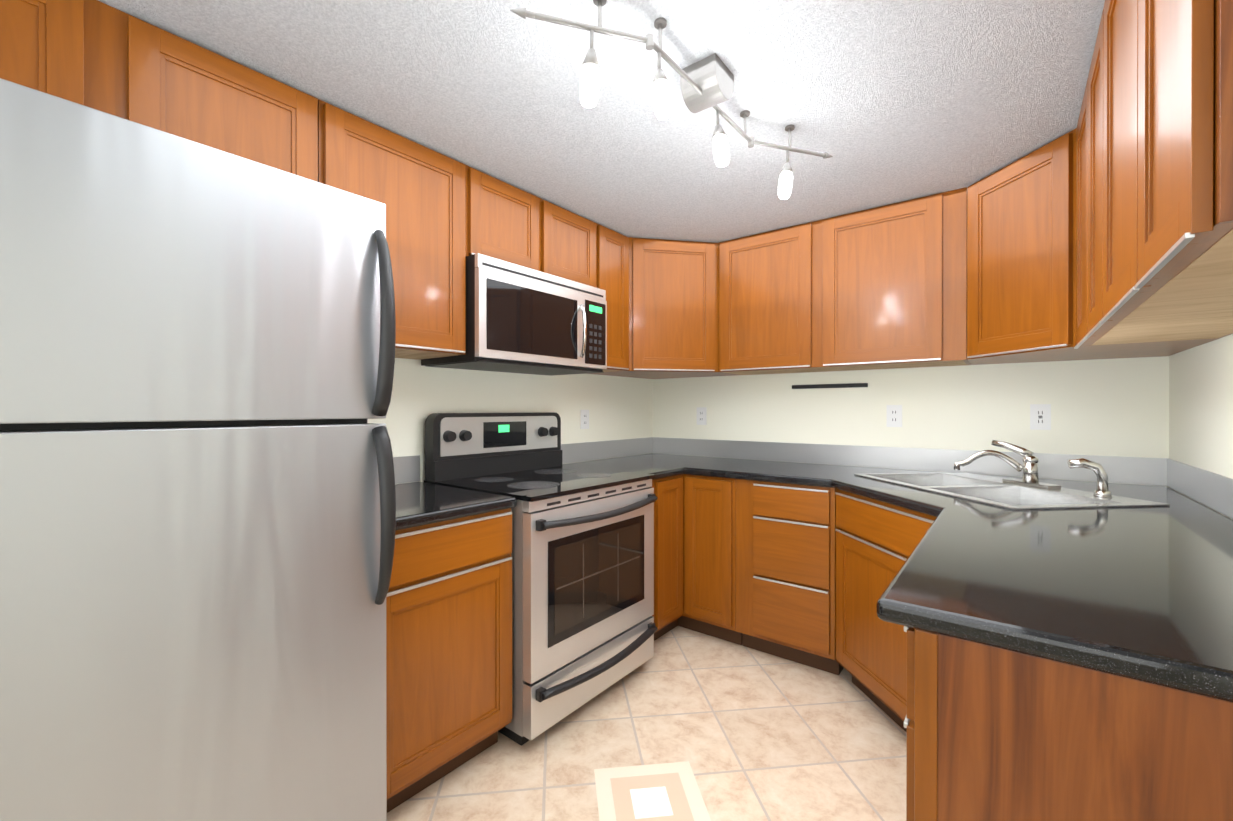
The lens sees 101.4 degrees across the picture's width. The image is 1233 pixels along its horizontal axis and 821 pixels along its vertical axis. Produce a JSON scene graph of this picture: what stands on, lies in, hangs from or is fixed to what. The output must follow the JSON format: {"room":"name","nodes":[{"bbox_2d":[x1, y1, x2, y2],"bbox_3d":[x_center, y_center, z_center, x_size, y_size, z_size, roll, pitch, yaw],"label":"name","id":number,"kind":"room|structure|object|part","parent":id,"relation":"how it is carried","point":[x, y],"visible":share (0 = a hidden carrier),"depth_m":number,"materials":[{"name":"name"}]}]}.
{"room":"kitchen","nodes":[
{"label":"kitchen","id":0,"kind":"room"},
{"bbox_2d":[367,358,654,483],"bbox_3d":[-1.020,0.125,2.061,0.100,2.190,4.200,0,0,38],"label":"wall","id":1,"kind":"structure","parent":0,"point":[620,408],"depth_m":2.62,"materials":[{"name":"white paint"}]},
{"bbox_2d":[0,0,317,181],"bbox_3d":[-1.333,-0.770,1.292,0.349,0.392,0.932,0,0,38],"label":"upper cabinet","id":2,"kind":"object","parent":1,"relation":"attached to","point":[100,56],"visible":0.44,"depth_m":1.25,"materials":[{"name":"brown wood"}]},
{"bbox_2d":[318,99,465,359],"bbox_3d":[-0.878,-0.593,1.869,0.349,0.750,0.532,0,0,38],"label":"upper cabinet","id":3,"kind":"object","parent":1,"relation":"attached to","point":[417,189],"visible":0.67,"depth_m":1.80,"materials":[{"name":"brown wood"}]},
{"bbox_2d":[393,455,419,483],"bbox_3d":[-1.016,0.250,1.978,0.005,0.112,0.527,0,0,38],"label":"backsplash","id":4,"kind":"structure","parent":1,"relation":"attached to","point":[406,468],"depth_m":2.14,"materials":[{"name":"grey stone"}]},
{"bbox_2d":[465,165,595,286],"bbox_3d":[-0.472,-0.790,2.384,0.349,0.358,0.778,0,0,38],"label":"upper cabinet","id":5,"kind":"object","parent":1,"relation":"attached to","point":[506,222],"visible":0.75,"depth_m":2.21,"materials":[{"name":"brown wood"}]},
{"bbox_2d":[421,253,606,375],"bbox_3d":[-0.429,-0.399,2.352,0.460,0.415,0.774,0,0,38],"label":"over-the-range microwave","id":6,"kind":"object","parent":5,"relation":"attached to","point":[522,319],"visible":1,"depth_m":2.15,"materials":[{"name":"silver metal"}]},
{"bbox_3d":[-0.157,-0.376,2.371,0.056,0.253,0.038,0,0,38],"label":"microwave handle","id":7,"kind":"part","parent":6,"relation":"part of","materials":[{"name":"silver metal"}]},
{"bbox_2d":[580,410,588,428],"bbox_3d":[-0.190,0.053,3.027,0.006,0.116,0.072,0,0,38],"label":"electrical outlet","id":8,"kind":"object","parent":1,"relation":"attached to","point":[584,419],"visible":1,"depth_m":3.02,"materials":[{"name":"white plastic"}]},
{"bbox_2d":[561,437,652,463],"bbox_3d":[-0.058,0.247,3.195,0.005,0.112,0.995,0,0,38],"label":"backsplash","id":9,"kind":"structure","parent":1,"relation":"attached to","point":[586,451],"depth_m":3.17,"materials":[{"name":"grey stone"}]},
{"bbox_2d":[596,223,628,371],"bbox_3d":[-0.143,-0.595,2.803,0.349,0.750,0.282,0,0,38],"label":"upper cabinet","id":10,"kind":"object","parent":1,"relation":"attached to","point":[612,263],"visible":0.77,"depth_m":2.71,"materials":[{"name":"brown wood"}]},
{"bbox_2d":[586,237,736,378],"bbox_3d":[0.299,-0.596,3.101,0.678,0.748,0.728,0,0,38],"label":"upper cabinet","id":11,"kind":"object","parent":1,"relation":"attached to","point":[673,308],"visible":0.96,"depth_m":2.86,"materials":[{"name":"brown wood"}]},
{"bbox_2d":[98,0,1104,242],"bbox_3d":[0.010,-1.008,1.247,2.720,0.080,4.200,0,0,38],"label":"ceiling","id":12,"kind":"structure","parent":0,"point":[884,102],"depth_m":1.51,"materials":[{"name":"white paint"}]},
{"bbox_2d":[510,0,832,198],"bbox_3d":[0.263,-0.845,1.451,0.382,0.245,1.133,0,0,38],"label":"track light","id":13,"kind":"object","parent":12,"relation":"attached to","point":[707,82],"visible":1,"depth_m":1.38,"materials":[{"name":"metal"}]},
{"bbox_2d":[387,626,906,820],"bbox_3d":[0.010,1.261,1.253,2.720,0.083,4.200,0,0,38],"label":"floor","id":14,"kind":"structure","parent":0,"point":[748,734],"depth_m":1.78,"materials":[{"name":"tile"}]},
{"bbox_2d":[0,78,395,820],"bbox_3d":[-1.087,0.345,1.199,0.801,1.755,0.762,0,0,38],"label":"refrigerator","id":15,"kind":"object","parent":14,"relation":"on","point":[196,466],"visible":1,"depth_m":0.98,"materials":[{"name":"grey metal"}]},
{"bbox_3d":[-0.580,0.017,1.256,0.075,0.940,0.037,0,0,38],"label":"handle","id":16,"kind":"part","parent":15,"relation":"part of","materials":[{"name":"black plastic"}]},
{"bbox_2d":[386,508,511,812],"bbox_3d":[-0.769,0.783,1.785,0.632,0.875,0.527,0,0,38],"label":"base cabinet","id":17,"kind":"object","parent":14,"relation":"on","point":[449,652],"visible":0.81,"depth_m":1.59,"materials":[{"name":"brown wood"}]},
{"bbox_2d":[395,482,516,530],"bbox_3d":[-0.765,0.325,1.780,0.643,0.037,0.530,0,0,38],"label":"countertop","id":18,"kind":"structure","parent":17,"relation":"on","point":[420,503],"depth_m":1.70,"materials":[{"name":"black stone"}]},
{"bbox_2d":[424,412,657,745],"bbox_3d":[-0.300,0.616,2.252,0.746,1.208,0.774,0,0,38],"label":"range","id":19,"kind":"object","parent":14,"relation":"on","point":[584,628],"visible":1,"depth_m":2.05,"materials":[{"name":"silver metal"}]},
{"bbox_3d":[-0.035,0.709,2.044,0.071,0.643,0.722,0,0,38],"label":"handle","id":20,"kind":"part","parent":19,"relation":"part of","materials":[{"name":"black plastic"}]},
{"bbox_2d":[652,474,742,644],"bbox_3d":[0.306,0.781,2.919,0.918,0.875,1.009,0,0,38],"label":"base cabinet","id":21,"kind":"object","parent":14,"relation":"on","point":[694,552],"visible":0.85,"depth_m":2.63,"materials":[{"name":"brown wood"}]},
{"bbox_2d":[562,457,673,472],"bbox_3d":[-0.002,0.323,2.738,0.655,0.037,0.347,0,0,38],"label":"countertop","id":22,"kind":"structure","parent":21,"relation":"on","point":[611,463],"depth_m":2.84,"materials":[{"name":"black stone"}]},
{"bbox_2d":[562,453,1232,532],"bbox_3d":[0.901,0.324,2.383,2.516,0.037,1.113,0,0,38],"label":"countertop","id":23,"kind":"structure","parent":21,"relation":"on","point":[1182,510],"depth_m":2.06,"materials":[{"name":"black stone"}]},
{"bbox_2d":[954,440,1060,488],"bbox_3d":[1.602,0.211,2.080,0.343,0.176,0.181,0,0,38],"label":"faucet","id":24,"kind":"object","parent":23,"relation":"on","point":[1029,467],"visible":1,"depth_m":2.04,"materials":[{"name":"silver metal"}]},
{"bbox_2d":[736,479,842,674],"bbox_3d":[0.972,0.781,2.635,0.476,0.875,0.632,0,0,38],"label":"base cabinet","id":25,"kind":"object","parent":14,"relation":"on","point":[785,571],"visible":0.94,"depth_m":2.38,"materials":[{"name":"brown wood"}]},
{"bbox_2d":[835,489,936,732],"bbox_3d":[1.458,0.783,1.962,1.114,0.875,1.084,0,0,38],"label":"base cabinet","id":26,"kind":"object","parent":14,"relation":"on","point":[877,541],"visible":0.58,"depth_m":1.98,"materials":[{"name":"brown wood"}]},
{"bbox_2d":[876,501,1232,701],"bbox_3d":[1.118,0.327,1.179,0.686,0.037,1.410,0,0,38],"label":"countertop","id":27,"kind":"structure","parent":26,"relation":"on","point":[1144,593],"depth_m":0.86,"materials":[{"name":"black stone"}]},
{"bbox_2d":[854,472,1169,509],"bbox_3d":[1.452,0.395,2.005,0.560,0.190,0.838,0,0,-7],"label":"sink","id":28,"kind":"object","parent":27,"relation":"in","point":[993,491],"visible":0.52,"depth_m":1.98,"materials":[{"name":"silver metal"}]},
{"bbox_2d":[1067,458,1111,497],"bbox_3d":[1.668,0.234,1.779,0.117,0.132,0.057,0,0,38],"label":"sprayer","id":29,"kind":"object","parent":28,"relation":"on","point":[1102,479],"visible":1,"depth_m":1.76,"materials":[{"name":"silver metal"}]},
{"bbox_2d":[904,626,1232,820],"bbox_3d":[1.008,0.785,1.003,0.635,0.875,0.972,0,0,38],"label":"base cabinet","id":30,"kind":"object","parent":14,"relation":"on","point":[996,734],"visible":0.6,"depth_m":0.70,"materials":[{"name":"brown wood"}]},
{"bbox_2d":[655,356,1162,485],"bbox_3d":[1.282,0.123,2.858,2.490,2.190,0.100,0,0,38],"label":"wall","id":31,"kind":"structure","parent":0,"point":[1100,407],"depth_m":2.52,"materials":[{"name":"white paint"}]},
{"bbox_2d":[697,407,706,424],"bbox_3d":[0.565,0.037,3.353,0.072,0.116,0.006,0,0,38],"label":"electrical outlet","id":32,"kind":"object","parent":31,"relation":"attached to","point":[701,415],"visible":1,"depth_m":3.35,"materials":[{"name":"white plastic"}]},
{"bbox_2d":[792,383,867,388],"bbox_3d":[1.195,-0.138,2.847,0.406,0.022,0.021,0,0,38],"label":"mounting bar","id":33,"kind":"object","parent":31,"relation":"attached to","point":[850,385],"visible":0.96,"depth_m":2.83,"materials":[{"name":"black plastic"}]},
{"bbox_2d":[718,187,971,374],"bbox_3d":[1.147,-0.595,2.671,1.183,0.750,0.349,0,0,38],"label":"upper cabinet","id":34,"kind":"object","parent":31,"relation":"attached to","point":[883,287],"visible":1,"depth_m":2.47,"materials":[{"name":"brown wood"}]},
{"bbox_2d":[887,405,901,426],"bbox_3d":[1.459,0.029,2.649,0.072,0.116,0.006,0,0,38],"label":"electrical outlet","id":35,"kind":"object","parent":31,"relation":"attached to","point":[894,415],"visible":1,"depth_m":2.65,"materials":[{"name":"white plastic"}]},
{"bbox_2d":[653,437,1160,485],"bbox_3d":[1.245,0.248,2.819,2.517,0.112,0.005,0,0,38],"label":"backsplash","id":36,"kind":"structure","parent":31,"relation":"attached to","point":[1129,470],"depth_m":2.60,"materials":[{"name":"grey stone"}]},
{"bbox_2d":[1030,404,1050,429],"bbox_3d":[1.921,0.030,2.285,0.072,0.116,0.007,0,0,38],"label":"electrical outlet","id":37,"kind":"object","parent":31,"relation":"attached to","point":[1040,416],"visible":1,"depth_m":2.28,"materials":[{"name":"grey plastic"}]},
{"bbox_2d":[1163,334,1232,519],"bbox_3d":[1.039,0.129,0.440,0.100,2.190,4.200,0,0,38],"label":"wall","id":38,"kind":"structure","parent":0,"point":[1178,407],"depth_m":1.69,"materials":[{"name":"white paint"}]},
{"bbox_2d":[967,129,1219,364],"bbox_3d":[1.774,-0.594,1.982,0.651,0.748,0.661,0,0,38],"label":"upper cabinet","id":39,"kind":"object","parent":38,"relation":"attached to","point":[1021,260],"visible":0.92,"depth_m":1.91,"materials":[{"name":"brown wood"}]},
{"bbox_2d":[1074,124,1232,348],"bbox_3d":[1.566,-0.592,1.458,0.325,0.748,0.416,0,0,38],"label":"upper cabinet","id":40,"kind":"object","parent":38,"relation":"attached to","point":[1156,338],"depth_m":1.64,"materials":[{"name":"brown wood"}]},
{"bbox_2d":[1078,70,1232,343],"bbox_3d":[1.378,-0.592,1.219,0.325,0.748,0.437,0,0,38],"label":"upper cabinet","id":41,"kind":"object","parent":38,"relation":"attached to","point":[1085,333],"depth_m":1.46,"materials":[{"name":"brown wood"}]},
{"bbox_2d":[1090,0,1232,327],"bbox_3d":[1.149,-0.591,0.928,0.325,0.748,0.547,0,0,38],"label":"upper cabinet","id":42,"kind":"object","parent":38,"relation":"attached to","point":[1106,311],"depth_m":1.15,"materials":[{"name":"brown wood"}]},
{"bbox_2d":[1118,0,1232,299],"bbox_3d":[0.928,-0.590,0.646,0.327,0.748,0.414,0,0,38],"label":"upper cabinet","id":43,"kind":"object","parent":38,"relation":"attached to","point":[1154,195],"depth_m":0.72,"materials":[{"name":"brown wood"}]},
{"bbox_2d":[1161,458,1232,518],"bbox_3d":[1.587,0.252,1.224,0.005,0.112,2.057,0,0,38],"label":"backsplash","id":44,"kind":"structure","parent":38,"relation":"attached to","point":[1212,490],"depth_m":1.67,"materials":[{"name":"grey stone"}]}
]}

